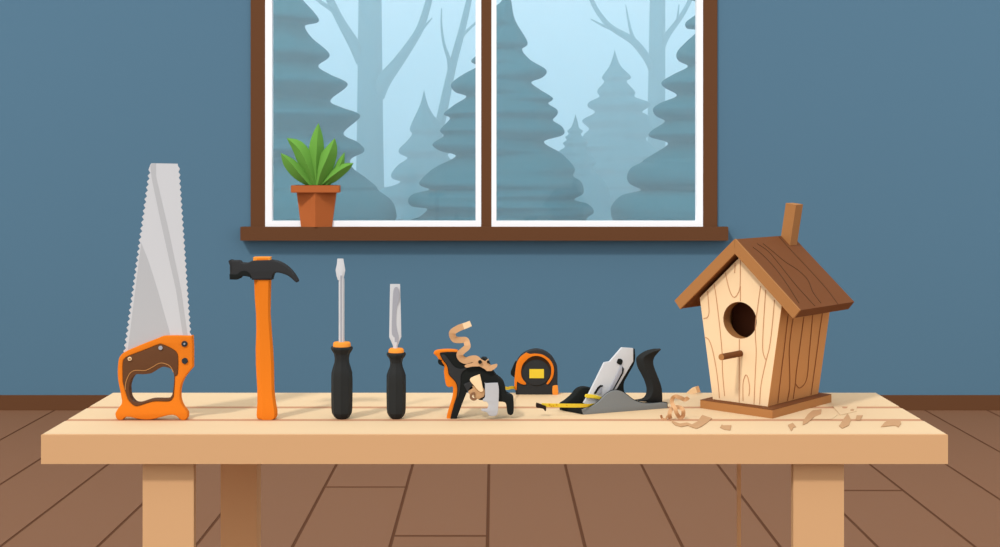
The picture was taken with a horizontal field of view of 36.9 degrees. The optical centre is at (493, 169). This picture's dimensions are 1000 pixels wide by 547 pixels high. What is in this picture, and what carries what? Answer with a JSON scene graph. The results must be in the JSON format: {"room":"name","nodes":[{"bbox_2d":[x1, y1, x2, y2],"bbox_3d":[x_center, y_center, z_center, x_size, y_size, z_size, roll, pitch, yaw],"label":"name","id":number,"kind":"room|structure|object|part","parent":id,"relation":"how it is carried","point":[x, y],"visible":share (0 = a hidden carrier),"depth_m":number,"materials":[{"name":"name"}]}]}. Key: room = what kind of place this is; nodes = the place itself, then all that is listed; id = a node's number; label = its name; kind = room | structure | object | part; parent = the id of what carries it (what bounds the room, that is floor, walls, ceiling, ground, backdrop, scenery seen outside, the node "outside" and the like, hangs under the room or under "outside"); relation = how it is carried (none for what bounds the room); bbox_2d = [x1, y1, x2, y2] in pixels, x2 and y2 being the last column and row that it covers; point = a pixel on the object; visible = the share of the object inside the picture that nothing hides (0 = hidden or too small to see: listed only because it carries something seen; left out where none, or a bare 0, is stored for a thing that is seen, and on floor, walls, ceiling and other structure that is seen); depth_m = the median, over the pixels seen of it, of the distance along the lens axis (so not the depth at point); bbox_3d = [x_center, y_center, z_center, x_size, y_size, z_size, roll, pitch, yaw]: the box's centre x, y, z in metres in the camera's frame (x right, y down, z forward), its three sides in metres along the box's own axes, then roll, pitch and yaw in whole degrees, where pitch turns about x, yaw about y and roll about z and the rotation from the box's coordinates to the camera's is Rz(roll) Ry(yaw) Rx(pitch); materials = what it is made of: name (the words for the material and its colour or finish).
{"room":"woodworking shop","nodes":[
{"label":"woodworking shop","id":0,"kind":"room"},
{"bbox_2d":[0,0,999,394],"bbox_3d":[0.000,-0.084,8.085,8.400,2.720,0.220,0,0,0],"label":"wall","id":1,"kind":"structure","parent":0,"point":[879,118],"depth_m":7.98,"materials":[{"name":"blue paint"}]},
{"bbox_2d":[240,0,727,240],"bbox_3d":[-0.051,-0.386,7.992,2.573,1.516,0.165,0,0,0],"label":"window","id":2,"kind":"structure","parent":1,"relation":"in","point":[263,227],"depth_m":7.96,"materials":[{"name":"brown paint"}]},
{"bbox_2d":[281,123,352,226],"bbox_3d":[-0.934,0.026,7.920,0.386,0.550,0.098,0,0,0],"label":"potted plant","id":3,"kind":"object","parent":2,"relation":"on","point":[314,167],"visible":1,"depth_m":7.91,"materials":[{"name":"green plant"}]},
{"bbox_3d":[-0.941,0.201,7.929,0.218,0.200,0.080,0,0,0],"label":"pot","id":4,"kind":"part","parent":3,"relation":"part of","materials":[{"name":"brown ceramic"}]},
{"bbox_3d":[-0.641,-0.380,7.987,1.146,1.366,0.055,0,0,0],"label":"sash","id":5,"kind":"part","parent":2,"relation":"part of","materials":[{"name":"white paint"}]},
{"bbox_3d":[-0.051,0.336,7.942,2.573,0.072,0.065,0,0,0],"label":"sill","id":6,"kind":"part","parent":2,"relation":"part of","materials":[{"name":"brown paint"}]},
{"bbox_3d":[0.548,-0.380,7.987,1.122,1.366,0.055,0,0,0],"label":"sash","id":7,"kind":"part","parent":2,"relation":"part of","materials":[{"name":"white paint"}]},
{"bbox_2d":[0,395,999,409],"bbox_3d":[0.000,1.236,7.968,8.400,0.080,0.015,0,0,0],"label":"baseboard","id":8,"kind":"structure","parent":1,"relation":"attached to","point":[7,402],"depth_m":7.96,"materials":[{"name":"brown paint"}]},
{"bbox_2d":[0,410,999,546],"bbox_3d":[0.000,1.306,3.237,9.200,0.060,9.475,0,0,0],"label":"floor","id":9,"kind":"structure","parent":0,"point":[956,503],"depth_m":5.79,"materials":[{"name":"brown wood"}]},
{"bbox_2d":[41,393,947,546],"bbox_3d":[0.001,0.886,3.260,1.800,0.779,0.565,0,0,0],"label":"workbench","id":10,"kind":"object","parent":9,"relation":"on","point":[225,429],"depth_m":3.01,"materials":[{"name":"brown wood"}]},
{"bbox_2d":[115,163,193,419],"bbox_3d":[-0.716,0.256,3.165,0.162,0.541,0.028,0,0,0],"label":"saw","id":11,"kind":"object","parent":10,"relation":"on","point":[159,335],"visible":1,"depth_m":3.17,"materials":[{"name":"silver metal"}]},
{"bbox_3d":[-0.716,0.438,3.167,0.162,0.178,0.022,0,0,0],"label":"handle","id":12,"kind":"part","parent":11,"relation":"part of","materials":[{"name":"orange paint"}]},
{"bbox_3d":[-0.711,0.193,3.167,0.144,0.415,0.002,0,0,0],"label":"blade","id":13,"kind":"part","parent":11,"relation":"part of","materials":[{"name":"silver metal"}]},
{"bbox_3d":[-0.654,0.918,3.022,0.103,0.715,0.022,0,0,0],"label":"leg","id":14,"kind":"part","parent":10,"relation":"part of","materials":[{"name":"brown wood"}]},
{"bbox_3d":[-0.582,0.918,3.450,0.082,0.715,0.060,0,0,0],"label":"leg","id":15,"kind":"part","parent":10,"relation":"part of","materials":[{"name":"brown wood"}]},
{"bbox_2d":[228,256,298,419],"bbox_3d":[-0.486,0.355,3.170,0.145,0.343,0.037,0,0,0],"label":"hammer","id":16,"kind":"object","parent":10,"relation":"on","point":[262,269],"visible":1,"depth_m":3.16,"materials":[{"name":"orange paint"}]},
{"bbox_3d":[-0.483,0.356,3.170,0.051,0.340,0.026,0,0,0],"label":"handle","id":17,"kind":"part","parent":16,"relation":"part of","materials":[{"name":"orange paint"}]},
{"bbox_2d":[331,259,352,418],"bbox_3d":[-0.322,0.357,3.176,0.044,0.338,0.044,0,0,-22],"label":"screwdriver","id":18,"kind":"object","parent":10,"relation":"on","point":[341,374],"visible":1,"depth_m":3.16,"materials":[{"name":"black plastic"}]},
{"bbox_3d":[-0.322,0.450,3.176,0.043,0.152,0.043,0,0,-22],"label":"handle","id":19,"kind":"part","parent":18,"relation":"part of","materials":[{"name":"black plastic"}]},
{"bbox_2d":[386,284,405,418],"bbox_3d":[-0.207,0.384,3.176,0.038,0.285,0.038,0,0,-23],"label":"chisel","id":20,"kind":"object","parent":10,"relation":"on","point":[396,376],"visible":1,"depth_m":3.17,"materials":[{"name":"black rubber"}]},
{"bbox_3d":[-0.209,0.312,3.176,0.026,0.142,0.008,0,0,0],"label":"blade","id":21,"kind":"part","parent":20,"relation":"part of","materials":[{"name":"silver metal"}]},
{"bbox_3d":[-0.207,0.456,3.176,0.038,0.140,0.038,0,0,-22],"label":"handle","id":22,"kind":"part","parent":20,"relation":"part of","materials":[{"name":"black plastic"}]},
{"bbox_2d":[434,349,513,418],"bbox_3d":[-0.043,0.456,3.179,0.170,0.150,0.050,0,0,0],"label":"plane","id":23,"kind":"object","parent":10,"relation":"on","point":[487,386],"visible":1,"depth_m":3.17,"materials":[{"name":"black plastic"}]},
{"bbox_2d":[449,321,496,370],"bbox_3d":[-0.044,0.371,3.164,0.102,0.106,0.012,0,0,0],"label":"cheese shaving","id":24,"kind":"object","parent":23,"relation":"on","point":[452,333],"visible":1,"depth_m":3.16,"materials":[{"name":"brown wood"}]},
{"bbox_3d":[0.001,0.555,2.983,1.800,0.058,0.012,0,0,0],"label":"rail","id":25,"kind":"part","parent":10,"relation":"part of","materials":[{"name":"brown wood"}]},
{"bbox_2d":[505,348,557,394],"bbox_3d":[0.081,0.474,3.373,0.113,0.107,0.356,0,0,5],"label":"tape measure","id":26,"kind":"object","parent":10,"relation":"on","point":[534,372],"visible":0.98,"depth_m":3.51,"materials":[{"name":"black plastic"}]},
{"bbox_3d":[0.028,0.490,3.363,0.005,0.050,0.326,0,0,7],"label":"tape blade","id":27,"kind":"part","parent":26,"relation":"part of","materials":[{"name":"yellow metal"}]},
{"bbox_3d":[0.165,0.505,3.217,0.155,0.018,0.029,0,0,-21],"label":"tape strip","id":28,"kind":"part","parent":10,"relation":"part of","materials":[{"name":"yellow metal"}]},
{"bbox_2d":[559,347,667,414],"bbox_3d":[0.277,0.458,3.299,0.270,0.136,0.074,0,0,-22],"label":"plane","id":29,"kind":"object","parent":10,"relation":"on","point":[608,395],"visible":0.95,"depth_m":3.28,"materials":[{"name":"grey metal"}]},
{"bbox_3d":[0.180,0.497,3.280,0.076,0.044,0.022,0,0,-25],"label":"knob","id":30,"kind":"part","parent":29,"relation":"part of","materials":[{"name":"black plastic"}]},
{"bbox_3d":[0.343,0.459,3.334,0.078,0.123,0.030,0,0,-25],"label":"handle","id":31,"kind":"part","parent":29,"relation":"part of","materials":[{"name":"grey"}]},
{"bbox_2d":[668,394,689,419],"bbox_3d":[0.389,0.499,3.158,0.048,0.055,0.013,0,0,0],"label":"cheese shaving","id":32,"kind":"object","parent":10,"relation":"on","point":[674,407],"visible":1,"depth_m":3.16,"materials":[{"name":"brown wood"}]},
{"bbox_2d":[671,415,711,428],"bbox_3d":[0.408,0.525,3.136,0.078,0.001,0.172,0,0,18],"label":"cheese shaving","id":33,"kind":"object","parent":10,"relation":"on","point":[703,420],"visible":1,"depth_m":3.10,"materials":[{"name":"brown wood"}]},
{"bbox_2d":[687,386,699,393],"bbox_3d":[0.468,0.519,3.526,0.037,0.024,0.005,0,0,27],"label":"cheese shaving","id":34,"kind":"object","parent":10,"relation":"on","point":[694,390],"visible":0.99,"depth_m":3.52,"materials":[{"name":"brown wood"}]},
{"bbox_2d":[720,425,730,429],"bbox_3d":[0.472,0.525,3.059,0.021,0.001,0.064,0,0,11],"label":"chip","id":35,"kind":"object","parent":10,"relation":"on","point":[725,427],"visible":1,"depth_m":3.06,"materials":[{"name":"brown wood"}]},
{"bbox_3d":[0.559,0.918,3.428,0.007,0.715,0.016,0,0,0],"label":"leg","id":36,"kind":"part","parent":10,"relation":"part of","materials":[{"name":"brown wood"}]},
{"bbox_2d":[675,203,853,418],"bbox_3d":[0.594,0.300,3.342,0.330,0.451,0.351,0,0,39],"label":"birdhouse","id":37,"kind":"object","parent":10,"relation":"on","point":[766,303],"visible":1,"depth_m":3.28,"materials":[{"name":"brown wood"}]},
{"bbox_3d":[0.548,0.230,3.416,0.164,0.161,0.275,0,0,39],"label":"roof panel","id":38,"kind":"part","parent":37,"relation":"part of","materials":[{"name":"brown wood"}]},
{"bbox_3d":[0.545,0.349,3.281,0.031,0.317,0.221,0,0,-45],"label":"panel","id":39,"kind":"part","parent":37,"relation":"part of","materials":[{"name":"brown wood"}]},
{"bbox_3d":[0.664,0.230,3.299,0.165,0.161,0.275,0,0,39],"label":"roof panel","id":40,"kind":"part","parent":37,"relation":"part of","materials":[{"name":"brown wood"}]},
{"bbox_2d":[788,423,795,430],"bbox_3d":[0.610,0.525,3.066,0.014,0.001,0.097,0,0,6],"label":"chip","id":41,"kind":"object","parent":10,"relation":"on","point":[791,426],"visible":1,"depth_m":3.07,"materials":[{"name":"brown wood"}]},
{"bbox_2d":[803,409,820,424],"bbox_3d":[0.675,0.525,3.191,0.026,0.001,0.218,0,0,22],"label":"chip","id":42,"kind":"object","parent":10,"relation":"on","point":[813,413],"visible":1,"depth_m":3.20,"materials":[{"name":"brown wood"}]},
{"bbox_3d":[0.652,0.918,3.022,0.102,0.715,0.022,0,0,0],"label":"leg","id":43,"kind":"part","parent":10,"relation":"part of","materials":[{"name":"brown wood"}]},
{"bbox_2d":[813,408,836,418],"bbox_3d":[0.717,0.525,3.226,0.043,0.001,0.147,0,0,20],"label":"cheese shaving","id":44,"kind":"object","parent":10,"relation":"on","point":[825,414],"visible":1,"depth_m":3.21,"materials":[{"name":"brown wood"}]},
{"bbox_2d":[833,400,856,414],"bbox_3d":[0.776,0.525,3.321,0.053,0.001,0.225,0,0,14],"label":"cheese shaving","id":45,"kind":"object","parent":10,"relation":"on","point":[837,406],"visible":1,"depth_m":3.30,"materials":[{"name":"brown wood"}]},
{"bbox_2d":[839,413,850,428],"bbox_3d":[0.739,0.525,3.140,0.018,0.001,0.197,0,0,19],"label":"chip","id":46,"kind":"object","parent":10,"relation":"on","point":[846,421],"visible":1,"depth_m":3.12,"materials":[{"name":"brown wood"}]},
{"bbox_2d":[881,420,900,426],"bbox_3d":[0.824,0.525,3.104,0.034,0.001,0.097,0,0,22],"label":"chip","id":47,"kind":"object","parent":10,"relation":"on","point":[897,423],"visible":1,"depth_m":3.10,"materials":[{"name":"brown wood"}]},
{"label":"outside","id":48,"kind":"structure","parent":0,"visible":0},
{"bbox_3d":[0.000,1.501,74.137,120.000,0.350,131.725,0,0,0],"label":"ground","id":49,"kind":"structure","parent":48,"visible":0},
{"bbox_2d":[273,0,396,220],"bbox_3d":[-2.475,-0.795,16.000,3.039,4.282,3.143,0,0,0],"label":"conifer","id":50,"kind":"object","parent":49,"relation":"on","point":[303,92],"visible":0.3,"depth_m":15.41,"materials":[{"name":"blue plant"}]},
{"bbox_2d":[316,0,431,189],"bbox_3d":[-2.123,-1.432,26.008,2.266,5.170,0.882,0,0,0],"label":"bare tree","id":51,"kind":"object","parent":49,"relation":"on","point":[373,83],"visible":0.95,"depth_m":26.00,"materials":[{"name":"teal plant"}]},
{"bbox_2d":[379,92,450,220],"bbox_3d":[-1.200,0.033,24.000,2.016,2.626,2.111,0,0,0],"label":"conifer","id":52,"kind":"object","parent":49,"relation":"on","point":[422,157],"visible":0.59,"depth_m":23.64,"materials":[{"name":"teal plant"}]},
{"bbox_2d":[436,0,475,137],"bbox_3d":[-0.727,-1.095,25.459,1.325,4.596,0.384,0,0,-14],"label":"bare tree","id":53,"kind":"object","parent":49,"relation":"on","point":[451,62],"visible":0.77,"depth_m":25.35,"materials":[{"name":"teal plant"}]},
{"bbox_2d":[408,0,593,220],"bbox_3d":[0.086,-0.319,16.000,2.346,3.330,2.440,0,0,0],"label":"conifer","id":54,"kind":"object","parent":49,"relation":"on","point":[535,181],"visible":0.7,"depth_m":15.48,"materials":[{"name":"blue plant"}]},
{"bbox_2d":[559,114,612,220],"bbox_3d":[1.257,0.247,23.000,1.288,2.197,1.329,0,0,0],"label":"conifer","id":55,"kind":"object","parent":49,"relation":"on","point":[596,194],"visible":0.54,"depth_m":22.72,"materials":[{"name":"teal plant"}]},
{"bbox_2d":[582,50,658,203],"bbox_3d":[2.075,-0.335,25.200,2.436,3.362,2.504,0,0,0],"label":"conifer","id":56,"kind":"object","parent":49,"relation":"on","point":[618,131],"visible":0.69,"depth_m":24.70,"materials":[{"name":"teal plant"}]},
{"bbox_2d":[589,0,691,149],"bbox_3d":[2.652,-1.509,27.468,2.138,5.448,0.531,0,0,-6],"label":"bare tree","id":57,"kind":"object","parent":49,"relation":"on","point":[654,60],"visible":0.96,"depth_m":27.46,"materials":[{"name":"teal plant"}]},
{"bbox_2d":[611,0,694,220],"bbox_3d":[2.347,-0.625,16.000,2.517,3.942,2.603,0,0,0],"label":"conifer","id":58,"kind":"object","parent":49,"relation":"on","point":[665,179],"visible":0.2,"depth_m":15.52,"materials":[{"name":"blue plant"}]}
]}

